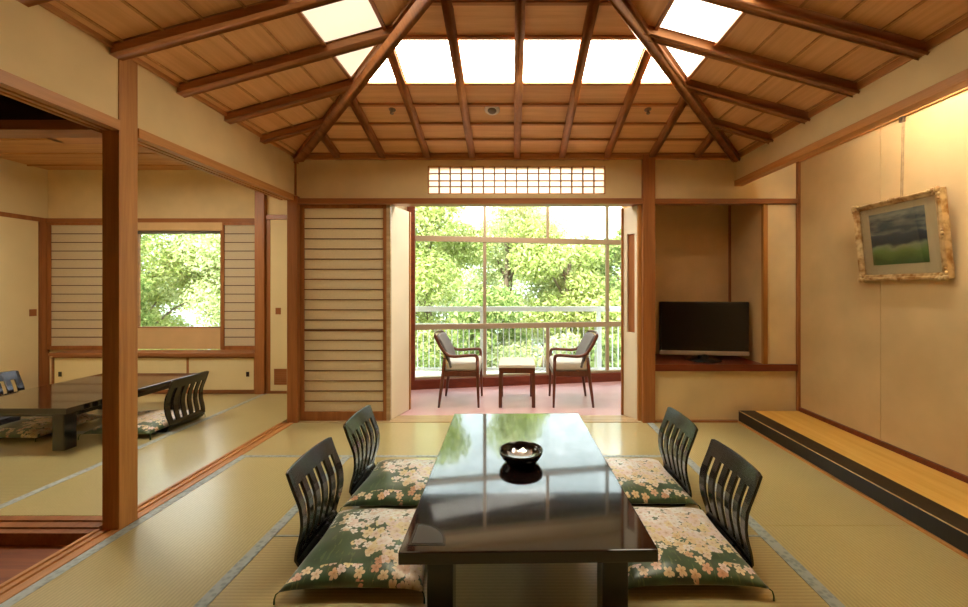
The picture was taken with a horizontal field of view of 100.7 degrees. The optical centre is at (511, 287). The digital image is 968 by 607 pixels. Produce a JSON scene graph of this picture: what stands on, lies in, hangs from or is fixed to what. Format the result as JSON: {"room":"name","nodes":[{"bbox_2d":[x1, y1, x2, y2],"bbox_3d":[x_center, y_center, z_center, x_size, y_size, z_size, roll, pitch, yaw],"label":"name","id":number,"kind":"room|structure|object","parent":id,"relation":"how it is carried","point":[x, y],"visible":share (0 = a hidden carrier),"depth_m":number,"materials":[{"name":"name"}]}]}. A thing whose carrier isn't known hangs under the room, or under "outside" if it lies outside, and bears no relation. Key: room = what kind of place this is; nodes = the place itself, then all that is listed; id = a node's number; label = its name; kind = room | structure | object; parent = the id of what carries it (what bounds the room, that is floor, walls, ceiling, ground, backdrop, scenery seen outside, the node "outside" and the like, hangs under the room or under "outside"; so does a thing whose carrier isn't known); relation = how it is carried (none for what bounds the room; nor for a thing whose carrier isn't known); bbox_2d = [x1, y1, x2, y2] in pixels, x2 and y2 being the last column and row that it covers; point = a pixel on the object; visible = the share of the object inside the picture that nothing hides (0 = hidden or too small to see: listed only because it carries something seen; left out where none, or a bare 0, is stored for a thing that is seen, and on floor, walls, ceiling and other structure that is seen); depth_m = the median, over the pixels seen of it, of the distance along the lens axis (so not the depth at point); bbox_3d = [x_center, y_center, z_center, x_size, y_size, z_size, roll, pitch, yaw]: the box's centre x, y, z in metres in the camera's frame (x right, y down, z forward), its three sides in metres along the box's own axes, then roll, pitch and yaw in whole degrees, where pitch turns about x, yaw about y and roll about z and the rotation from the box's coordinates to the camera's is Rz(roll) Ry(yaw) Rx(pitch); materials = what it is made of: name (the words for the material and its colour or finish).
{"room":"traditional dwelling","nodes":[
{"label":"traditional dwelling","id":0,"kind":"room"},
{"bbox_2d":[0,158,50,350],"bbox_3d":[-5.610,-0.103,3.510,0.080,2.706,2.980,0,0,0],"label":"wall","id":1,"kind":"structure","parent":0,"point":[23,188],"depth_m":4.56,"materials":[{"name":"paint"}]},
{"bbox_2d":[0,216,37,393],"bbox_3d":[-5.558,0.208,4.155,0.020,1.975,1.070,0,0,0],"label":"sliding door","id":2,"kind":"structure","parent":1,"relation":"in","point":[18,237],"depth_m":4.50,"materials":[{"name":"paper"}]},
{"bbox_2d":[0,212,48,386],"bbox_3d":[-5.560,0.185,3.425,0.020,2.030,2.750,0,0,0],"label":"trim","id":3,"kind":"structure","parent":1,"relation":"attached to","point":[43,358],"depth_m":4.73,"materials":[{"name":"brown wood"}]},
{"bbox_2d":[0,516,101,544],"bbox_3d":[-3.835,1.228,2.025,3.530,0.064,0.150,0,0,0],"label":"sill","id":4,"kind":"structure","parent":1,"relation":"attached to","point":[14,530],"depth_m":2.00,"materials":[{"name":"brown wood"}]},
{"bbox_2d":[0,545,66,583],"bbox_3d":[-2.705,1.288,0.333,1.290,0.065,3.265,0,0,0],"label":"floor","id":5,"kind":"structure","parent":0,"point":[14,559],"depth_m":1.87,"materials":[{"name":"wood"}]},
{"bbox_2d":[0,94,66,119],"bbox_3d":[-2.725,-1.140,1.995,1.350,0.640,0.050,0,0,0],"label":"wall partition","id":6,"kind":"structure","parent":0,"point":[10,109],"depth_m":1.97,"materials":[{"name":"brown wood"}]},
{"bbox_2d":[0,120,101,137],"bbox_3d":[-2.725,-0.796,2.005,1.350,0.048,0.110,0,0,0],"label":"lintel","id":7,"kind":"object","parent":6,"relation":"attached to","point":[8,128],"visible":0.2,"depth_m":1.96,"materials":[{"name":"brown wood"}]},
{"bbox_2d":[0,138,198,169],"bbox_3d":[-3.800,-1.446,3.490,3.700,0.060,3.020,0,0,0],"label":"ceiling","id":8,"kind":"structure","parent":0,"point":[5,146],"depth_m":4.34,"materials":[{"name":"brown wood"}]},
{"bbox_2d":[0,0,294,195],"bbox_3d":[-1.990,-1.040,1.200,0.080,0.420,4.800,0,0,0],"label":"wall","id":9,"kind":"structure","parent":0,"point":[39,47],"depth_m":1.95,"materials":[{"name":"paint"}]},
{"bbox_2d":[0,69,119,129],"bbox_3d":[-1.999,-0.805,0.390,0.122,0.050,3.180,0,0,0],"label":"lintel","id":10,"kind":"object","parent":9,"relation":"attached to","point":[12,86],"visible":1,"depth_m":1.72,"materials":[{"name":"brown wood"}]},
{"bbox_2d":[38,2,294,156],"bbox_3d":[-1.966,-1.198,1.200,0.068,0.064,4.800,0,0,0],"label":"trim","id":11,"kind":"structure","parent":9,"relation":"attached to","point":[47,6],"depth_m":2.10,"materials":[{"name":"brown wood"}]},
{"bbox_2d":[138,128,293,199],"bbox_3d":[-1.999,-0.805,2.820,0.122,0.050,1.480,0,0,0],"label":"lintel","id":12,"kind":"object","parent":9,"relation":"attached to","point":[146,140],"visible":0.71,"depth_m":2.56,"materials":[{"name":"brown wood"}]},
{"bbox_2d":[48,170,254,384],"bbox_3d":[-4.185,-0.103,4.840,2.770,2.706,0.080,0,0,0],"label":"wall","id":13,"kind":"structure","parent":0,"point":[71,193],"depth_m":4.80,"materials":[{"name":"paint"}]},
{"bbox_2d":[46,218,254,222],"bbox_3d":[-4.185,-0.805,4.780,2.770,0.050,0.040,0,0,0],"label":"lintel","id":14,"kind":"object","parent":13,"relation":"attached to","point":[48,220],"visible":0.56,"depth_m":4.76,"materials":[{"name":"brown wood"}]},
{"bbox_2d":[138,328,219,348],"bbox_3d":[-4.010,0.613,4.855,1.100,0.255,0.050,0,0,0],"label":"panel","id":15,"kind":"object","parent":13,"relation":"attached to","point":[148,338],"depth_m":4.83,"materials":[{"name":"paint"}]},
{"bbox_2d":[138,234,219,327],"bbox_3d":[-4.010,-0.100,4.865,1.100,1.200,0.050,0,0,0],"label":"window","id":16,"kind":"structure","parent":13,"relation":"in","point":[139,235],"depth_m":4.88,"materials":[{"name":"brown wood"}]},
{"bbox_2d":[138,222,221,233],"bbox_3d":[-4.000,-0.717,4.790,1.100,0.136,0.060,0,0,0],"label":"roller blind","id":17,"kind":"object","parent":13,"relation":"attached to","point":[143,227],"visible":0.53,"depth_m":4.76,"materials":[{"name":"fabric"}]},
{"bbox_2d":[151,393,254,393],"bbox_3d":[-3.880,1.285,3.475,3.640,0.070,2.750,0,0,0],"label":"floor","id":18,"kind":"structure","parent":0,"point":[151,393],"depth_m":4.74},
{"bbox_2d":[0,432,170,504],"bbox_3d":[-4.195,1.224,2.715,2.728,0.052,1.208,0,0,0],"label":"mat","id":19,"kind":"object","parent":18,"relation":"on","point":[27,465],"visible":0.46,"depth_m":2.78,"materials":[{"name":"wicker"}]},
{"bbox_2d":[0,413,101,441],"bbox_3d":[-4.000,1.164,3.400,0.576,0.104,0.571,0,0,0],"label":"floor cushion","id":20,"kind":"object","parent":19,"relation":"on","point":[34,427],"visible":0.66,"depth_m":3.25,"materials":[{"name":"fabric"}]},
{"bbox_2d":[0,373,195,450],"bbox_3d":[-3.685,1.033,3.480,0.960,0.330,1.200,0,0,0],"label":"table","id":21,"kind":"object","parent":19,"relation":"on","point":[63,401],"visible":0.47,"depth_m":3.12,"materials":[{"name":"paint"}]},
{"bbox_2d":[0,394,286,515],"bbox_3d":[-2.445,1.224,3.325,0.768,0.052,2.428,0,0,0],"label":"mat","id":22,"kind":"object","parent":18,"relation":"on","point":[163,461],"visible":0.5,"depth_m":2.81,"materials":[{"name":"wicker"}]},
{"bbox_2d":[48,350,254,392],"bbox_3d":[-4.080,0.969,4.651,2.340,0.463,0.251,0,0,0],"label":"base cabinet","id":23,"kind":"object","parent":18,"relation":"on","point":[230,371],"visible":0.6,"depth_m":4.56,"materials":[{"name":"brown wood"}]},
{"bbox_2d":[48,350,254,355],"bbox_3d":[-4.080,0.756,4.651,2.340,0.038,0.251,0,0,0],"label":"countertop","id":24,"kind":"structure","parent":23,"relation":"on","point":[69,352],"depth_m":4.53,"materials":[{"name":"brown wood"}]},
{"bbox_2d":[47,223,101,349],"bbox_3d":[-5.048,-0.022,4.780,0.985,1.515,0.030,0,0,0],"label":"screen","id":25,"kind":"object","parent":24,"relation":"on","point":[74,250],"visible":0.65,"depth_m":4.78,"materials":[{"name":"beige paper"}]},
{"bbox_2d":[220,223,254,349],"bbox_3d":[-3.195,-0.022,4.780,0.560,1.515,0.030,0,0,0],"label":"screen","id":26,"kind":"object","parent":24,"relation":"on","point":[237,240],"visible":0.62,"depth_m":4.78,"materials":[{"name":"beige paper"}]},
{"bbox_2d":[77,394,260,431],"bbox_3d":[-4.195,1.224,3.930,2.728,0.052,1.218,0,0,0],"label":"mat","id":27,"kind":"object","parent":18,"relation":"on","point":[214,403],"visible":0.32,"depth_m":4.12,"materials":[{"name":"wicker"}]},
{"bbox_2d":[0,371,32,425],"bbox_3d":[-4.353,0.980,3.520,0.526,0.442,0.408,0,0,0],"label":"chair","id":28,"kind":"object","parent":27,"relation":"on","point":[6,377],"visible":0.48,"depth_m":3.63,"materials":[{"name":"black paint"}]},
{"bbox_2d":[156,371,208,431],"bbox_3d":[-3.057,0.980,3.510,0.526,0.442,0.408,0,0,0],"label":"chair","id":29,"kind":"object","parent":27,"relation":"on","point":[196,378],"visible":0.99,"depth_m":3.47,"materials":[{"name":"black paint"}]},
{"bbox_2d":[78,410,205,439],"bbox_3d":[-3.140,1.147,3.440,0.576,0.104,0.571,0,0,0],"label":"floor cushion","id":30,"kind":"object","parent":29,"relation":"on","point":[149,421],"visible":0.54,"depth_m":3.31,"materials":[{"name":"fabric"}]},
{"bbox_2d":[255,191,266,393],"bbox_3d":[-2.855,-0.098,4.580,0.110,2.636,0.120,0,0,0],"label":"pillar","id":31,"kind":"structure","parent":18,"relation":"on","point":[260,199],"depth_m":4.52,"materials":[{"name":"brown wood"}]},
{"bbox_2d":[267,195,286,214],"bbox_3d":[-2.385,-0.083,4.605,0.830,2.666,0.070,0,0,0],"label":"wall","id":32,"kind":"structure","parent":0,"point":[275,206],"depth_m":4.57,"materials":[{"name":"paint"}]},
{"bbox_2d":[0,139,187,165],"bbox_3d":[-3.800,-1.409,3.400,3.540,0.014,2.416,0,0,0],"label":"trim","id":33,"kind":"structure","parent":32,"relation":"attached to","point":[0,139],"depth_m":4.20,"materials":[{"name":"wood"}]},
{"bbox_2d":[266,220,286,390],"bbox_3d":[-2.395,0.196,4.556,0.800,1.948,0.026,0,0,0],"label":"sliding door","id":34,"kind":"structure","parent":32,"relation":"in","point":[276,230],"depth_m":4.55,"materials":[{"name":"paper"}]},
{"bbox_2d":[416,371,545,376],"bbox_3d":[0.150,1.290,5.240,5.700,0.140,1.320,0,0,0],"label":"balcony","id":35,"kind":"object","parent":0,"point":[418,373],"depth_m":5.71,"materials":[{"name":"white"}]},
{"bbox_2d":[416,306,620,369],"bbox_3d":[0.150,0.743,5.720,5.500,0.955,0.060,0,0,0],"label":"balcony railing","id":36,"kind":"object","parent":35,"relation":"on","point":[598,309],"visible":0.23,"depth_m":5.71,"materials":[{"name":"white metal"}]},
{"bbox_2d":[17,0,967,163],"bbox_3d":[0.050,-1.434,1.200,4.160,0.642,5.000,0,0,0],"label":"ceiling","id":37,"kind":"structure","parent":0,"point":[263,63],"depth_m":2.38,"materials":[{"name":"brown wood"}]},
{"bbox_2d":[302,0,380,41],"bbox_3d":[-0.915,-1.479,2.158,0.350,0.104,0.385,0,0,0],"label":"skylight","id":38,"kind":"object","parent":37,"relation":"attached to","point":[344,18],"visible":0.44,"depth_m":2.19,"materials":[{"name":"beige glass"}]},
{"bbox_2d":[336,46,373,75],"bbox_3d":[-0.915,-1.479,2.542,0.350,0.104,0.385,0,0,0],"label":"skylight","id":39,"kind":"object","parent":37,"relation":"attached to","point":[351,61],"visible":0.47,"depth_m":2.53,"materials":[{"name":"beige"}]},
{"bbox_2d":[396,40,454,80],"bbox_3d":[-0.555,-1.479,2.585,0.400,0.104,0.350,0,0,0],"label":"skylight","id":40,"kind":"object","parent":37,"relation":"attached to","point":[420,60],"visible":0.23,"depth_m":2.59,"materials":[{"name":"beige"}]},
{"bbox_2d":[459,40,514,80],"bbox_3d":[-0.155,-1.479,2.585,0.400,0.104,0.350,0,0,0],"label":"skylight","id":41,"kind":"object","parent":37,"relation":"attached to","point":[482,60],"visible":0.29,"depth_m":2.58,"materials":[{"name":"beige glass"}]},
{"bbox_2d":[523,40,579,80],"bbox_3d":[0.245,-1.479,2.585,0.400,0.104,0.350,0,0,0],"label":"skylight","id":42,"kind":"object","parent":37,"relation":"attached to","point":[544,60],"visible":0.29,"depth_m":2.58,"materials":[{"name":"beige glass"}]},
{"bbox_2d":[582,40,642,80],"bbox_3d":[0.645,-1.479,2.585,0.400,0.104,0.350,0,0,0],"label":"skylight","id":43,"kind":"object","parent":37,"relation":"attached to","point":[607,60],"visible":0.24,"depth_m":2.59,"materials":[{"name":"beige"}]},
{"bbox_2d":[667,47,703,76],"bbox_3d":[1.015,-1.479,2.542,0.350,0.104,0.385,0,0,0],"label":"skylight","id":44,"kind":"object","parent":37,"relation":"attached to","point":[687,61],"visible":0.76,"depth_m":2.53,"materials":[{"name":"beige"}]},
{"bbox_2d":[660,0,740,41],"bbox_3d":[1.015,-1.479,2.158,0.350,0.104,0.385,0,0,0],"label":"skylight","id":45,"kind":"object","parent":37,"relation":"attached to","point":[697,18],"visible":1,"depth_m":2.19,"materials":[{"name":"beige glass"}]},
{"bbox_2d":[397,207,620,389],"bbox_3d":[-0.085,-0.105,4.956,3.869,2.710,0.130,0,0,-10],"label":"window","id":46,"kind":"structure","parent":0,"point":[509,379],"depth_m":4.90,"materials":[{"name":"brown wood"}]},
{"bbox_2d":[400,381,620,414],"bbox_3d":[-0.075,1.230,4.510,3.750,0.060,1.500,0,0,0],"label":"floor","id":47,"kind":"structure","parent":0,"point":[569,397],"depth_m":4.30,"materials":[{"name":"pink carpet"}]},
{"bbox_2d":[434,330,482,407],"bbox_3d":[-0.567,0.826,4.230,0.486,0.751,0.468,0,0,0],"label":"armchair","id":48,"kind":"object","parent":47,"relation":"on","point":[453,365],"visible":1,"depth_m":4.03,"materials":[{"name":"fabric"}]},
{"bbox_2d":[445,356,481,370],"bbox_3d":[-0.512,0.791,4.230,0.365,0.093,0.410,0,0,0],"label":"seat cushion","id":49,"kind":"object","parent":48,"relation":"on","point":[466,363],"depth_m":4.03,"materials":[{"name":"white fabric"}]},
{"bbox_2d":[499,357,534,407],"bbox_3d":[0.050,0.986,4.225,0.370,0.428,0.450,0,0,0],"label":"side table","id":50,"kind":"object","parent":47,"relation":"on","point":[506,364],"visible":1,"depth_m":4.00,"materials":[{"name":"beige"}]},
{"bbox_2d":[549,330,597,407],"bbox_3d":[0.649,0.826,4.230,0.486,0.751,0.468,0,0,0],"label":"armchair","id":51,"kind":"object","parent":47,"relation":"on","point":[560,365],"visible":1,"depth_m":4.03,"materials":[{"name":"fabric"}]},
{"bbox_2d":[549,356,586,370],"bbox_3d":[0.595,0.791,4.230,0.365,0.093,0.410,0,0,0],"label":"seat cushion","id":52,"kind":"object","parent":51,"relation":"on","point":[561,363],"depth_m":4.03,"materials":[{"name":"white fabric"}]},
{"bbox_2d":[297,160,796,420],"bbox_3d":[0.290,-0.025,3.910,4.580,2.450,0.620,0,0,0],"label":"wall","id":53,"kind":"structure","parent":0,"point":[674,179],"depth_m":3.61,"materials":[{"name":"paint"}]},
{"bbox_2d":[138,422,292,518],"bbox_3d":[-2.003,1.228,2.820,0.123,0.064,1.480,0,0,0],"label":"sill","id":54,"kind":"structure","parent":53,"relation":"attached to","point":[158,499],"depth_m":2.60,"materials":[{"name":"brown wood"}]},
{"bbox_2d":[293,155,729,159],"bbox_3d":[0.043,-1.186,3.592,4.055,0.068,0.055,0,0,0],"label":"trim","id":55,"kind":"structure","parent":53,"relation":"attached to","point":[310,157],"depth_m":3.56,"materials":[{"name":"brown wood"}]},
{"bbox_2d":[428,166,604,193],"bbox_3d":[0.041,-0.973,3.620,1.598,0.255,0.040,0,0,0],"label":"screen","id":56,"kind":"object","parent":53,"relation":"attached to","point":[441,179],"visible":0.96,"depth_m":3.63,"materials":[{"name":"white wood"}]},
{"bbox_2d":[298,198,799,206],"bbox_3d":[0.335,-0.775,3.625,4.490,0.050,0.130,0,0,0],"label":"lintel","id":57,"kind":"object","parent":53,"relation":"attached to","point":[396,202],"visible":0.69,"depth_m":3.56,"materials":[{"name":"brown wood"}]},
{"bbox_2d":[655,354,798,370],"bbox_3d":[1.920,0.715,3.868,1.290,0.060,0.585,0,0,0],"label":"shelf","id":58,"kind":"object","parent":53,"relation":"on","point":[663,362],"visible":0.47,"depth_m":3.58,"materials":[{"name":"red wood"}]},
{"bbox_2d":[659,301,748,362],"bbox_3d":[1.815,0.407,3.800,0.800,0.555,0.330,0,0,7],"label":"television","id":59,"kind":"object","parent":58,"relation":"on","point":[702,329],"visible":1,"depth_m":3.77,"materials":[{"name":"black plastic"}]},
{"bbox_2d":[761,204,767,363],"bbox_3d":[2.282,-0.035,3.615,0.040,1.450,0.035,0,0,0],"label":"trim","id":60,"kind":"structure","parent":53,"relation":"attached to","point":[764,207],"depth_m":3.60,"materials":[{"name":"brown wood"}]},
{"bbox_2d":[768,204,795,363],"bbox_3d":[2.428,-0.035,3.953,0.256,1.450,0.695,0,0,0],"label":"wall","id":61,"kind":"structure","parent":0,"point":[781,217],"depth_m":3.60,"materials":[{"name":"paint"}]},
{"bbox_2d":[736,28,967,179],"bbox_3d":[2.040,-1.105,1.200,0.040,0.290,4.800,0,0,0],"label":"wall","id":62,"kind":"structure","parent":0,"point":[949,58],"depth_m":2.25,"materials":[{"name":"paint"}]},
{"bbox_2d":[734,69,967,185],"bbox_3d":[2.038,-0.940,1.200,0.075,0.050,4.800,0,0,0],"label":"lintel","id":63,"kind":"object","parent":62,"relation":"attached to","point":[959,81],"visible":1,"depth_m":2.24,"materials":[{"name":"brown wood"}]},
{"bbox_2d":[739,17,967,157],"bbox_3d":[2.040,-1.186,1.200,0.060,0.068,4.800,0,0,0],"label":"trim","id":64,"kind":"structure","parent":62,"relation":"attached to","point":[962,25],"depth_m":2.21,"materials":[{"name":"brown wood"}]},
{"bbox_2d":[801,89,967,475],"bbox_3d":[2.630,-0.175,1.180,0.100,2.750,4.960,0,0,0],"label":"wall","id":65,"kind":"structure","parent":0,"point":[886,361],"depth_m":2.73,"materials":[{"name":"paint"}]},
{"bbox_2d":[796,161,800,410],"bbox_3d":[2.567,-0.100,3.587,0.025,2.400,0.025,0,0,0],"label":"trim","id":66,"kind":"structure","parent":65,"relation":"attached to","point":[798,164],"depth_m":3.58,"materials":[{"name":"brown wood"}]},
{"bbox_2d":[799,407,967,483],"bbox_3d":[2.571,1.083,1.195,0.018,0.035,4.790,0,0,0],"label":"baseboard","id":67,"kind":"structure","parent":65,"relation":"attached to","point":[933,465],"depth_m":2.69,"materials":[{"name":"red wood"}]},
{"bbox_2d":[850,186,954,281],"bbox_3d":[2.515,-0.318,2.612,0.111,0.554,0.609,0,0,0],"label":"framed picture","id":68,"kind":"object","parent":65,"relation":"attached to","point":[907,237],"visible":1,"depth_m":2.55,"materials":[{"name":"gold"}]},
{"bbox_2d":[869,205,929,264],"bbox_3d":[2.515,-0.331,2.612,0.004,0.349,0.374,-6,0,0],"label":"painting","id":69,"kind":"object","parent":68,"relation":"attached to","point":[897,236],"depth_m":2.59},
{"bbox_3d":[0.260,1.285,1.225,4.680,0.070,5.050,0,0,0],"label":"floor","id":70,"kind":"structure","parent":0,"visible":0},
{"bbox_2d":[0,529,120,603],"bbox_3d":[-2.003,1.228,0.393,0.123,0.064,3.185,0,0,0],"label":"sill","id":71,"kind":"structure","parent":70,"relation":"on","point":[21,581],"depth_m":1.74,"materials":[{"name":"brown wood"}]},
{"bbox_2d":[102,59,137,530],"bbox_3d":[-1.988,0.025,2.030,0.085,2.450,0.100,0,0,0],"label":"pillar","id":72,"kind":"structure","parent":70,"relation":"on","point":[119,147],"depth_m":1.99,"materials":[{"name":"brown wood"}]},
{"bbox_2d":[0,457,349,606],"bbox_3d":[-1.545,1.224,1.895,0.788,0.052,1.888,0,0,0],"label":"mat","id":73,"kind":"object","parent":70,"relation":"on","point":[188,549],"visible":0.83,"depth_m":1.85,"materials":[{"name":"wicker"}]},
{"bbox_2d":[287,196,299,422],"bbox_3d":[-1.955,0.200,3.612,0.090,2.040,0.115,0,0,0],"label":"pillar","id":74,"kind":"structure","parent":70,"relation":"on","point":[293,208],"depth_m":3.56,"materials":[{"name":"brown wood"}]},
{"bbox_2d":[239,423,450,456],"bbox_3d":[-0.950,1.224,3.205,1.978,0.052,0.728,0,0,0],"label":"mat","id":75,"kind":"object","parent":70,"relation":"on","point":[396,439],"visible":0.48,"depth_m":3.17,"materials":[{"name":"wicker"}]},
{"bbox_2d":[298,415,641,422],"bbox_3d":[-0.372,1.223,3.665,3.075,0.054,0.190,0,0,0],"label":"threshold","id":76,"kind":"object","parent":70,"relation":"on","point":[400,418],"visible":0.3,"depth_m":3.64,"materials":[{"name":"wood"}]},
{"bbox_2d":[300,205,385,420],"bbox_3d":[-1.518,0.223,3.615,0.775,1.943,0.030,0,0,0],"label":"screen","id":77,"kind":"object","parent":76,"relation":"on","point":[343,247],"visible":1,"depth_m":3.62,"materials":[{"name":"beige paper"}]},
{"bbox_2d":[386,205,410,420],"bbox_3d":[-1.070,0.223,3.781,0.057,1.943,0.382,0,0,15],"label":"screen","id":78,"kind":"object","parent":76,"relation":"on","point":[398,221],"visible":1,"depth_m":3.75,"materials":[{"name":"paper"}]},
{"bbox_2d":[621,205,640,420],"bbox_3d":[1.103,0.223,3.697,0.053,1.943,0.228,0,0,-33],"label":"screen","id":79,"kind":"object","parent":76,"relation":"on","point":[630,216],"visible":1,"depth_m":3.71,"materials":[{"name":"paper"}]},
{"bbox_2d":[274,457,759,536],"bbox_3d":[0.025,1.224,2.385,2.348,0.052,0.908,0,0,0],"label":"mat","id":80,"kind":"object","parent":70,"relation":"on","point":[292,528],"visible":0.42,"depth_m":2.28,"materials":[{"name":"wicker"}]},
{"bbox_2d":[343,405,379,495],"bbox_3d":[-0.693,0.980,2.430,0.526,0.442,0.408,0,0,0],"label":"chair","id":81,"kind":"object","parent":80,"relation":"on","point":[364,456],"visible":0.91,"depth_m":2.41,"materials":[{"name":"black paint"}]},
{"bbox_2d":[339,459,435,511],"bbox_3d":[-0.620,1.147,2.385,0.576,0.104,0.571,0,0,1],"label":"floor cushion","id":82,"kind":"object","parent":81,"relation":"on","point":[393,482],"visible":0.66,"depth_m":2.25,"materials":[{"name":"fabric"}]},
{"bbox_2d":[398,413,657,606],"bbox_3d":[0.044,1.032,2.045,0.861,0.332,1.450,0,0,-1],"label":"table","id":83,"kind":"object","parent":80,"relation":"on","point":[569,506],"visible":1,"depth_m":1.57,"materials":[{"name":"paint"}]},
{"bbox_2d":[499,441,542,467],"bbox_3d":[0.045,0.837,2.000,0.220,0.062,0.220,0,0,0],"label":"bowl","id":84,"kind":"object","parent":83,"relation":"on","point":[520,454],"visible":1,"depth_m":2.03,"materials":[{"name":"ceramic"}]},
{"bbox_2d":[632,407,697,505],"bbox_3d":[0.768,0.980,2.385,0.526,0.442,0.408,0,0,0],"label":"chair","id":85,"kind":"object","parent":80,"relation":"on","point":[675,464],"visible":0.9,"depth_m":2.35,"materials":[{"name":"black paint"}]},
{"bbox_2d":[605,458,700,508],"bbox_3d":[0.715,1.147,2.405,0.576,0.104,0.571,0,0,-1],"label":"floor cushion","id":86,"kind":"object","parent":85,"relation":"on","point":[642,480],"visible":0.66,"depth_m":2.27,"materials":[{"name":"fabric"}]},
{"bbox_2d":[208,537,829,606],"bbox_3d":[0.025,1.225,1.475,2.348,0.050,0.908,0,0,0],"label":"mat","id":87,"kind":"object","parent":70,"relation":"on","point":[257,584],"visible":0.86,"depth_m":1.58,"materials":[{"name":"beige wicker"}]},
{"bbox_2d":[285,437,343,566],"bbox_3d":[-0.693,0.980,1.865,0.526,0.442,0.408,0,0,0],"label":"chair","id":88,"kind":"object","parent":87,"relation":"on","point":[315,522],"visible":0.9,"depth_m":1.84,"materials":[{"name":"black paint"}]},
{"bbox_2d":[273,508,424,604],"bbox_3d":[-0.620,1.147,1.800,0.576,0.104,0.571,0,0,-1],"label":"floor cushion","id":89,"kind":"object","parent":88,"relation":"on","point":[360,548],"visible":0.83,"depth_m":1.64,"materials":[{"name":"fabric"}]},
{"bbox_2d":[699,439,762,567],"bbox_3d":[0.778,0.980,1.840,0.526,0.442,0.408,0,0,0],"label":"chair","id":90,"kind":"object","parent":87,"relation":"on","point":[749,476],"visible":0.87,"depth_m":1.81,"materials":[{"name":"black paint"}]},
{"bbox_2d":[628,507,774,600],"bbox_3d":[0.720,1.147,1.815,0.576,0.104,0.571,0,0,0],"label":"floor cushion","id":91,"kind":"object","parent":90,"relation":"on","point":[691,550],"visible":0.67,"depth_m":1.65,"materials":[{"name":"fabric"}]},
{"bbox_2d":[584,423,668,456],"bbox_3d":[0.620,1.224,3.205,1.158,0.052,0.728,0,0,0],"label":"mat","id":92,"kind":"object","parent":70,"relation":"on","point":[612,439],"visible":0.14,"depth_m":3.17,"materials":[{"name":"wicker"}]},
{"bbox_2d":[641,155,654,422],"bbox_3d":[1.220,0.010,3.618,0.110,2.420,0.125,0,0,0],"label":"pillar","id":93,"kind":"structure","parent":70,"relation":"on","point":[647,163],"depth_m":3.56,"materials":[{"name":"brown wood"}]},
{"bbox_2d":[647,423,910,525],"bbox_3d":[1.615,1.224,2.795,0.828,0.052,1.548,0,0,0],"label":"mat","id":94,"kind":"object","parent":70,"relation":"on","point":[791,492],"visible":0.58,"depth_m":2.38,"materials":[{"name":"wicker"}]},
{"bbox_2d":[738,410,967,558],"bbox_3d":[2.296,1.147,1.240,0.564,0.106,4.680,0,0,0],"label":"raised platform","id":95,"kind":"structure","parent":70,"relation":"on","point":[933,502],"depth_m":2.40,"materials":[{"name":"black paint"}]},
{"bbox_2d":[750,525,967,606],"bbox_3d":[1.615,1.224,1.075,0.828,0.052,1.888,0,0,0],"label":"mat","id":96,"kind":"object","parent":70,"relation":"on","point":[846,566],"visible":0.81,"depth_m":1.74,"materials":[{"name":"wicker"}]},
{"label":"outside","id":97,"kind":"structure","parent":0,"visible":0},
{"bbox_2d":[141,207,621,367],"bbox_3d":[-5.000,-32.983,47.500,110.000,74.753,85.000,0,0,0],"label":"sky","id":98,"kind":"structure","parent":97,"point":[590,220],"depth_m":43.03,"materials":[{"name":"white"}]},
{"bbox_2d":[141,234,219,349],"bbox_3d":[-11.294,0.440,12.164,4.746,7.739,4.861,0,0,36],"label":"tree","id":99,"kind":"object","parent":98,"relation":"on","point":[150,270],"visible":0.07,"depth_m":11.94,"materials":[{"name":"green plant"}]},
{"bbox_2d":[150,234,219,325],"bbox_3d":[-8.901,0.575,13.214,4.962,7.470,4.195,0,0,38],"label":"tree","id":100,"kind":"object","parent":98,"relation":"on","point":[210,243],"visible":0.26,"depth_m":11.55,"materials":[{"name":"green plant"}]},
{"bbox_2d":[416,207,492,370],"bbox_3d":[-2.674,0.566,11.436,4.151,7.087,4.417,0,0,0],"label":"tree","id":101,"kind":"object","parent":98,"relation":"on","point":[431,274],"visible":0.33,"depth_m":10.19,"materials":[{"name":"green plant"}]},
{"bbox_2d":[416,284,531,370],"bbox_3d":[-1.102,2.196,9.580,3.730,4.627,2.766,0,0,-37],"label":"tree","id":102,"kind":"object","parent":98,"relation":"on","point":[508,299],"visible":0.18,"depth_m":8.89,"materials":[{"name":"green plant"}]},
{"bbox_2d":[432,207,580,351],"bbox_3d":[0.061,0.320,13.744,5.037,7.577,4.506,0,0,13],"label":"tree","id":103,"kind":"object","parent":98,"relation":"on","point":[499,261],"visible":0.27,"depth_m":13.42,"materials":[{"name":"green plant"}]},
{"bbox_2d":[478,207,581,346],"bbox_3d":[1.494,-0.649,19.026,6.292,8.321,5.087,0,0,0],"label":"tree","id":104,"kind":"object","parent":98,"relation":"on","point":[564,226],"visible":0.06,"depth_m":18.27,"materials":[{"name":"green plant"}]},
{"bbox_2d":[487,331,590,370],"bbox_3d":[0.541,2.734,8.824,2.396,3.553,2.728,0,0,29],"label":"tree","id":105,"kind":"object","parent":98,"relation":"on","point":[563,336],"visible":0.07,"depth_m":8.63,"materials":[{"name":"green plant"}]},
{"bbox_2d":[503,215,620,353],"bbox_3d":[1.655,1.050,11.374,3.693,6.518,3.929,0,0,-22],"label":"tree","id":106,"kind":"object","parent":98,"relation":"on","point":[531,255],"visible":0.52,"depth_m":10.94,"materials":[{"name":"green plant"}]},
{"bbox_2d":[560,223,620,332],"bbox_3d":[3.785,1.099,12.596,4.106,6.420,4.332,0,0,-12],"label":"tree","id":107,"kind":"object","parent":98,"relation":"on","point":[614,250],"visible":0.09,"depth_m":11.65,"materials":[{"name":"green plant"}]},
{"bbox_2d":[570,330,620,367],"bbox_3d":[2.267,2.639,9.191,2.741,3.742,2.720,0,0,-17],"label":"tree","id":108,"kind":"object","parent":98,"relation":"on","point":[615,340],"visible":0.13,"depth_m":8.39,"materials":[{"name":"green plant"}]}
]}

